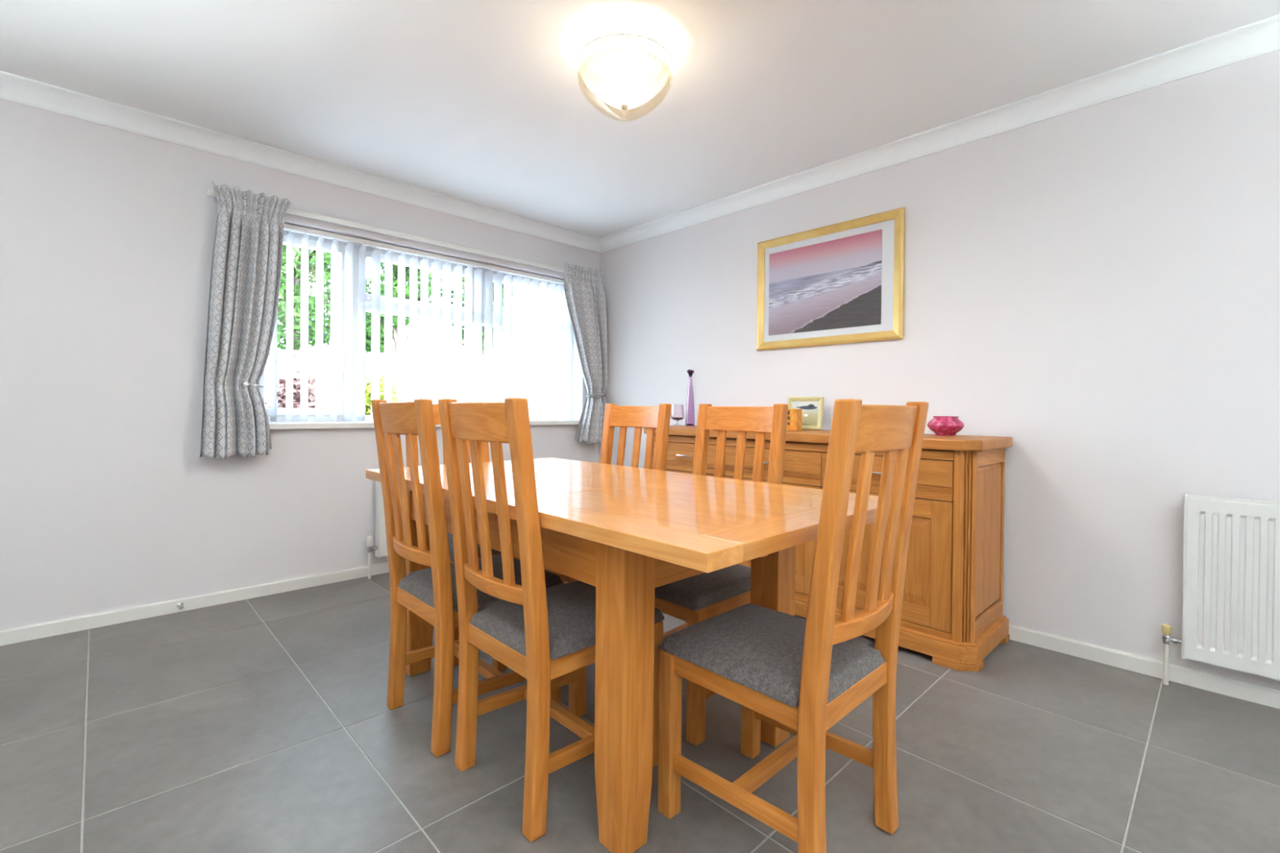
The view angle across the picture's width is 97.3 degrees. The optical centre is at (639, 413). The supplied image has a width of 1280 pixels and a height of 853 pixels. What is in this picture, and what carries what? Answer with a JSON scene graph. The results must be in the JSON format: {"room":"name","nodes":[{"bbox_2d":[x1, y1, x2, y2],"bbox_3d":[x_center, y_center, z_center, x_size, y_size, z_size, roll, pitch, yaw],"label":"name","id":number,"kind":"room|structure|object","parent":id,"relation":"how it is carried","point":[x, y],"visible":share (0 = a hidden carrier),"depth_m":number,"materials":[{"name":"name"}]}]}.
{"room":"dining room","nodes":[
{"label":"dining room","id":0,"kind":"room"},
{"bbox_2d":[0,98,599,630],"bbox_3d":[-2.009,-0.214,3.235,4.950,2.382,0.300,0,1,-44],"label":"wall","id":1,"kind":"structure","parent":0,"point":[108,501],"depth_m":2.67,"materials":[{"name":"white paint"}]},
{"bbox_2d":[176,602,183,609],"bbox_3d":[-2.252,0.946,2.761,0.026,0.026,0.043,0,1,-44],"label":"door stop","id":2,"kind":"object","parent":1,"relation":"attached to","point":[180,606],"visible":1,"depth_m":2.75,"materials":[{"name":"silver metal"}]},
{"bbox_2d":[0,561,389,645],"bbox_3d":[-1.910,0.948,3.131,4.350,0.062,0.016,0,1,-44],"label":"baseboard","id":3,"kind":"structure","parent":1,"relation":"attached to","point":[28,633],"depth_m":2.76,"materials":[{"name":"white wood"}]},
{"bbox_2d":[241,382,264,387],"bbox_3d":[-2.005,-0.147,2.911,0.100,0.026,0.173,0,1,-44],"label":"tieback","id":4,"kind":"object","parent":1,"relation":"attached to","point":[245,384],"visible":0.97,"depth_m":2.85,"materials":[{"name":"silver metal"}]},
{"bbox_2d":[0,70,599,253],"bbox_3d":[-1.865,-1.361,3.087,4.350,0.084,0.084,0,1,-44],"label":"trim","id":5,"kind":"structure","parent":1,"relation":"attached to","point":[13,87],"depth_m":2.94,"materials":[{"name":"white paint"}]},
{"bbox_2d":[366,480,387,578],"bbox_3d":[-1.194,0.680,3.765,1.210,0.600,0.090,0,1,-44],"label":"radiator","id":6,"kind":"object","parent":1,"relation":"attached to","point":[380,548],"visible":0.16,"depth_m":3.37,"materials":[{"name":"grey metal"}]},
{"bbox_2d":[206,189,564,271],"bbox_3d":[-1.252,-1.100,3.705,2.550,0.031,0.050,0,1,-44],"label":"track","id":7,"kind":"object","parent":1,"relation":"attached to","point":[209,193],"visible":0.62,"depth_m":3.50,"materials":[{"name":"white plastic"}]},
{"bbox_2d":[199,181,291,459],"bbox_3d":[-2.010,-0.456,2.886,0.387,1.366,0.107,0,1,-44],"label":"curtain","id":8,"kind":"object","parent":7,"relation":"hanging from","point":[246,261],"visible":1,"depth_m":2.86,"materials":[{"name":"fabric"}]},
{"bbox_2d":[563,262,607,444],"bbox_3d":[-0.435,-0.451,4.407,0.417,1.380,0.106,0,1,-41],"label":"curtain","id":9,"kind":"object","parent":7,"relation":"hanging from","point":[584,293],"visible":0.96,"depth_m":4.43,"materials":[{"name":"fabric"}]},
{"bbox_2d":[586,392,605,397],"bbox_3d":[-0.358,-0.146,4.520,0.172,0.042,0.134,0,1,-44],"label":"tieback","id":10,"kind":"object","parent":9,"relation":"attached to","point":[590,395],"visible":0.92,"depth_m":4.46,"materials":[{"name":"silver metal"}]},
{"bbox_2d":[259,230,579,429],"bbox_3d":[-1.315,-0.486,3.798,2.270,1.142,0.245,0,1,-44],"label":"window","id":11,"kind":"structure","parent":1,"relation":"in","point":[281,424],"depth_m":3.45,"materials":[{"name":"white plastic"}]},
{"bbox_2d":[258,222,570,422],"bbox_3d":[-1.303,-0.502,3.785,2.206,1.096,0.088,0,1,-44],"label":"vertical blind","id":12,"kind":"object","parent":11,"relation":"attached to","point":[550,348],"visible":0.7,"depth_m":3.77,"materials":[{"name":"white fabric"}]},
{"bbox_2d":[0,572,1279,852],"bbox_3d":[-0.078,1.072,1.230,4.950,0.120,5.900,0,1,-44],"label":"floor","id":13,"kind":"structure","parent":0,"point":[264,724],"depth_m":1.64,"materials":[{"name":"tile"}]},
{"bbox_2d":[404,401,519,666],"bbox_3d":[-0.768,0.472,2.531,0.396,1.045,0.519,0,1,-44],"label":"dining chair","id":14,"kind":"object","parent":13,"relation":"on","point":[484,445],"visible":0.04,"depth_m":2.55,"materials":[{"name":"brown wood"}]},
{"bbox_2d":[447,532,501,562],"bbox_3d":[-0.739,0.556,2.500,0.388,0.051,0.431,0,1,-44],"label":"seat cushion","id":15,"kind":"object","parent":14,"relation":"on","point":[494,553],"depth_m":2.32,"materials":[{"name":"fabric"}]},
{"bbox_2d":[370,399,563,757],"bbox_3d":[-0.587,0.479,1.909,0.519,1.045,0.396,0,1,-44],"label":"dining chair","id":16,"kind":"object","parent":13,"relation":"on","point":[429,593],"visible":0.69,"depth_m":1.74,"materials":[{"name":"brown wood"}]},
{"bbox_2d":[398,555,563,611],"bbox_3d":[-0.556,0.563,1.940,0.431,0.051,0.388,0,1,-44],"label":"seat cushion","id":17,"kind":"object","parent":16,"relation":"on","point":[416,586],"depth_m":1.83,"materials":[{"name":"fabric"}]},
{"bbox_2d":[437,397,664,842],"bbox_3d":[-0.250,0.485,1.591,0.519,1.045,0.396,0,1,-44],"label":"dining chair","id":18,"kind":"object","parent":13,"relation":"on","point":[545,636],"visible":0.84,"depth_m":1.43,"materials":[{"name":"brown wood"}]},
{"bbox_2d":[469,580,664,660],"bbox_3d":[-0.219,0.569,1.622,0.431,0.051,0.388,0,1,-44],"label":"seat cushion","id":19,"kind":"object","parent":18,"relation":"on","point":[571,606],"depth_m":1.50,"materials":[{"name":"fabric"}]},
{"bbox_2d":[544,404,671,582],"bbox_3d":[-0.182,0.478,2.390,0.519,1.045,0.396,0,1,-44],"label":"dining chair","id":20,"kind":"object","parent":13,"relation":"on","point":[651,417],"visible":0.14,"depth_m":2.53,"materials":[{"name":"brown wood"}]},
{"bbox_2d":[365,457,890,852],"bbox_3d":[-0.163,0.618,1.894,0.882,0.775,1.713,0,1,-44],"label":"dining table","id":21,"kind":"object","parent":13,"relation":"on","point":[624,532],"visible":0.62,"depth_m":1.31,"materials":[{"name":"brown wood"}]},
{"bbox_2d":[654,404,788,746],"bbox_3d":[0.221,0.485,2.021,0.519,1.045,0.396,0,1,-44],"label":"dining chair","id":22,"kind":"object","parent":13,"relation":"on","point":[693,600],"visible":0.32,"depth_m":2.01,"materials":[{"name":"brown wood"}]},
{"bbox_2d":[654,564,751,611],"bbox_3d":[0.188,0.569,1.991,0.431,0.051,0.388,0,1,-44],"label":"seat cushion","id":23,"kind":"object","parent":22,"relation":"on","point":[704,592],"depth_m":1.82,"materials":[{"name":"fabric"}]},
{"bbox_2d":[657,399,928,852],"bbox_3d":[0.367,0.492,1.381,0.396,1.045,0.519,0,1,-44],"label":"dining chair","id":24,"kind":"object","parent":13,"relation":"on","point":[798,677],"visible":1,"depth_m":1.27,"materials":[{"name":"brown wood"}]},
{"bbox_2d":[657,603,885,708],"bbox_3d":[0.336,0.576,1.413,0.388,0.051,0.431,0,1,-44],"label":"seat cushion","id":25,"kind":"object","parent":24,"relation":"on","point":[756,650],"depth_m":1.32,"materials":[{"name":"fabric"}]},
{"bbox_2d":[644,425,1012,671],"bbox_3d":[0.822,0.549,3.031,0.511,0.912,1.898,0,1,-44],"label":"sideboard","id":26,"kind":"object","parent":13,"relation":"on","point":[952,612],"visible":0.44,"depth_m":2.34,"materials":[{"name":"brown wood"}]},
{"bbox_2d":[671,417,684,425],"bbox_3d":[0.253,0.011,3.792,0.097,0.141,0.097,0,1,-44],"label":"goblet","id":27,"kind":"object","parent":26,"relation":"on","point":[677,419],"visible":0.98,"depth_m":3.78,"materials":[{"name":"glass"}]},
{"bbox_2d":[685,368,694,425],"bbox_3d":[0.330,-0.103,3.697,0.065,0.370,0.065,0,1,-44],"label":"glass vase","id":28,"kind":"object","parent":26,"relation":"on","point":[689,371],"visible":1,"depth_m":3.68,"materials":[{"name":"purple glass"}]},
{"bbox_2d":[786,408,801,431],"bbox_3d":[0.833,0.030,3.081,0.057,0.124,0.088,0,1,-44],"label":"candle","id":29,"kind":"object","parent":26,"relation":"on","point":[794,415],"visible":0.73,"depth_m":3.05,"materials":[{"name":"wax"}]},
{"bbox_2d":[787,396,823,430],"bbox_3d":[0.933,-0.001,3.180,0.205,0.185,0.074,1,1,38],"label":"photo frame","id":30,"kind":"object","parent":26,"relation":"on","point":[811,407],"visible":0.75,"depth_m":3.15,"materials":[{"name":"gold metal"}]},
{"bbox_2d":[791,401,818,425],"bbox_3d":[0.927,-0.001,3.172,0.165,0.145,0.008,1,-8,38],"label":"photo","id":31,"kind":"object","parent":30,"relation":"on","point":[810,410],"depth_m":3.15},
{"bbox_2d":[644,425,1012,451],"bbox_3d":[0.826,0.115,3.028,0.511,0.044,1.898,0,1,-44],"label":"countertop","id":32,"kind":"structure","parent":26,"relation":"on","point":[932,442],"depth_m":2.51,"materials":[{"name":"brown wood"}]},
{"bbox_2d":[927,416,964,435],"bbox_3d":[1.404,0.057,2.589,0.153,0.087,0.153,0,1,-44],"label":"bowl","id":33,"kind":"object","parent":26,"relation":"on","point":[940,425],"visible":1,"depth_m":2.54,"materials":[{"name":"pink glass"}]},
{"bbox_2d":[0,0,1279,238],"bbox_3d":[-0.054,-1.495,1.208,4.950,0.250,5.900,0,1,-44],"label":"ceiling","id":34,"kind":"structure","parent":0,"point":[486,103],"depth_m":2.28,"materials":[{"name":"white paint"}]},
{"bbox_2d":[577,32,672,110],"bbox_3d":[-0.058,-1.242,2.126,0.357,0.270,0.359,0,1,-44],"label":"ceiling lamp","id":35,"kind":"object","parent":34,"relation":"attached to","point":[625,51],"visible":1,"depth_m":2.07,"materials":[{"name":"white glass"}]},
{"bbox_2d":[598,49,1279,689],"bbox_3d":[1.712,-0.175,2.724,0.300,2.382,5.600,0,1,-44],"label":"wall","id":36,"kind":"structure","parent":0,"point":[1095,289],"depth_m":2.39,"materials":[{"name":"white paint"}]},
{"bbox_2d":[756,207,905,351],"bbox_3d":[1.036,-0.722,3.189,0.023,0.670,0.882,0,1,-44],"label":"framed picture","id":37,"kind":"object","parent":36,"relation":"attached to","point":[842,282],"visible":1,"depth_m":3.14,"materials":[{"name":"gold metal"}]},
{"bbox_2d":[768,229,882,335],"bbox_3d":[1.028,-0.721,3.203,0.001,0.497,0.688,0,1,-44],"label":"print","id":38,"kind":"object","parent":37,"relation":"attached to","point":[833,284],"depth_m":3.17},
{"bbox_2d":[599,13,1279,253],"bbox_3d":[1.480,-1.326,2.689,0.084,0.084,5.300,0,1,-44],"label":"trim","id":39,"kind":"structure","parent":36,"relation":"attached to","point":[1262,37],"depth_m":2.54,"materials":[{"name":"white paint"}]},
{"bbox_2d":[1008,624,1279,709],"bbox_3d":[1.484,0.983,2.732,0.016,0.062,5.300,0,1,-44],"label":"baseboard","id":40,"kind":"structure","parent":36,"relation":"attached to","point":[1248,691],"depth_m":2.20,"materials":[{"name":"white wood"}]},
{"bbox_2d":[1160,493,1279,685],"bbox_3d":[2.446,0.670,1.679,0.090,0.722,1.308,0,1,-44],"label":"radiator","id":41,"kind":"object","parent":36,"relation":"attached to","point":[1231,602],"visible":1,"depth_m":1.99,"materials":[{"name":"white metal"}]},
{"bbox_2d":[1186,494,1279,505],"bbox_3d":[2.459,0.313,1.645,0.051,0.005,1.234,0,1,-44],"label":"grille","id":42,"kind":"object","parent":41,"relation":"attached to","point":[1190,498],"depth_m":2.00,"materials":[{"name":"white metal"}]},
{"label":"outside","id":43,"kind":"structure","parent":0,"visible":0},
{"bbox_3d":[-14.331,1.027,19.159,60.000,0.100,39.700,0,1,-44],"label":"ground","id":44,"kind":"structure","parent":43,"visible":0},
{"bbox_2d":[264,367,315,408],"bbox_3d":[-3.793,0.330,6.198,0.669,1.714,0.636,0,1,-44],"label":"shrub","id":45,"kind":"object","parent":44,"relation":"on","point":[281,383],"visible":0.34,"depth_m":6.09,"materials":[{"name":"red plant"}]},
{"bbox_2d":[268,244,338,363],"bbox_3d":[-5.916,-1.136,9.457,1.385,4.556,2.241,1,1,35],"label":"tree","id":46,"kind":"object","parent":44,"relation":"on","point":[282,308],"visible":0.21,"depth_m":9.43,"materials":[{"name":"green plant"}]},
{"bbox_2d":[364,373,397,415],"bbox_3d":[-3.131,0.349,6.525,0.642,1.682,0.644,0,1,-18],"label":"shrub","id":47,"kind":"object","parent":44,"relation":"on","point":[368,383],"visible":0.14,"depth_m":6.48,"materials":[{"name":"green plant"}]},
{"bbox_2d":[365,259,442,368],"bbox_3d":[-4.546,-1.239,10.714,1.740,4.767,1.300,0,1,-44],"label":"tree","id":48,"kind":"object","parent":44,"relation":"on","point":[395,267],"visible":0.22,"depth_m":10.40,"materials":[{"name":"green plant"}]},
{"bbox_2d":[264,348,546,414],"bbox_3d":[-1.365,0.133,11.415,24.072,2.060,0.120,0,1,-44],"label":"fence","id":49,"kind":"object","parent":44,"relation":"on","point":[281,373],"visible":0.02,"depth_m":8.81,"materials":[{"name":"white wood"}]},
{"bbox_2d":[450,276,512,373],"bbox_3d":[-3.269,-1.373,12.069,1.876,5.035,1.330,0,1,-44],"label":"tree","id":50,"kind":"object","parent":44,"relation":"on","point":[463,277],"visible":0.07,"depth_m":11.79,"materials":[{"name":"green plant"}]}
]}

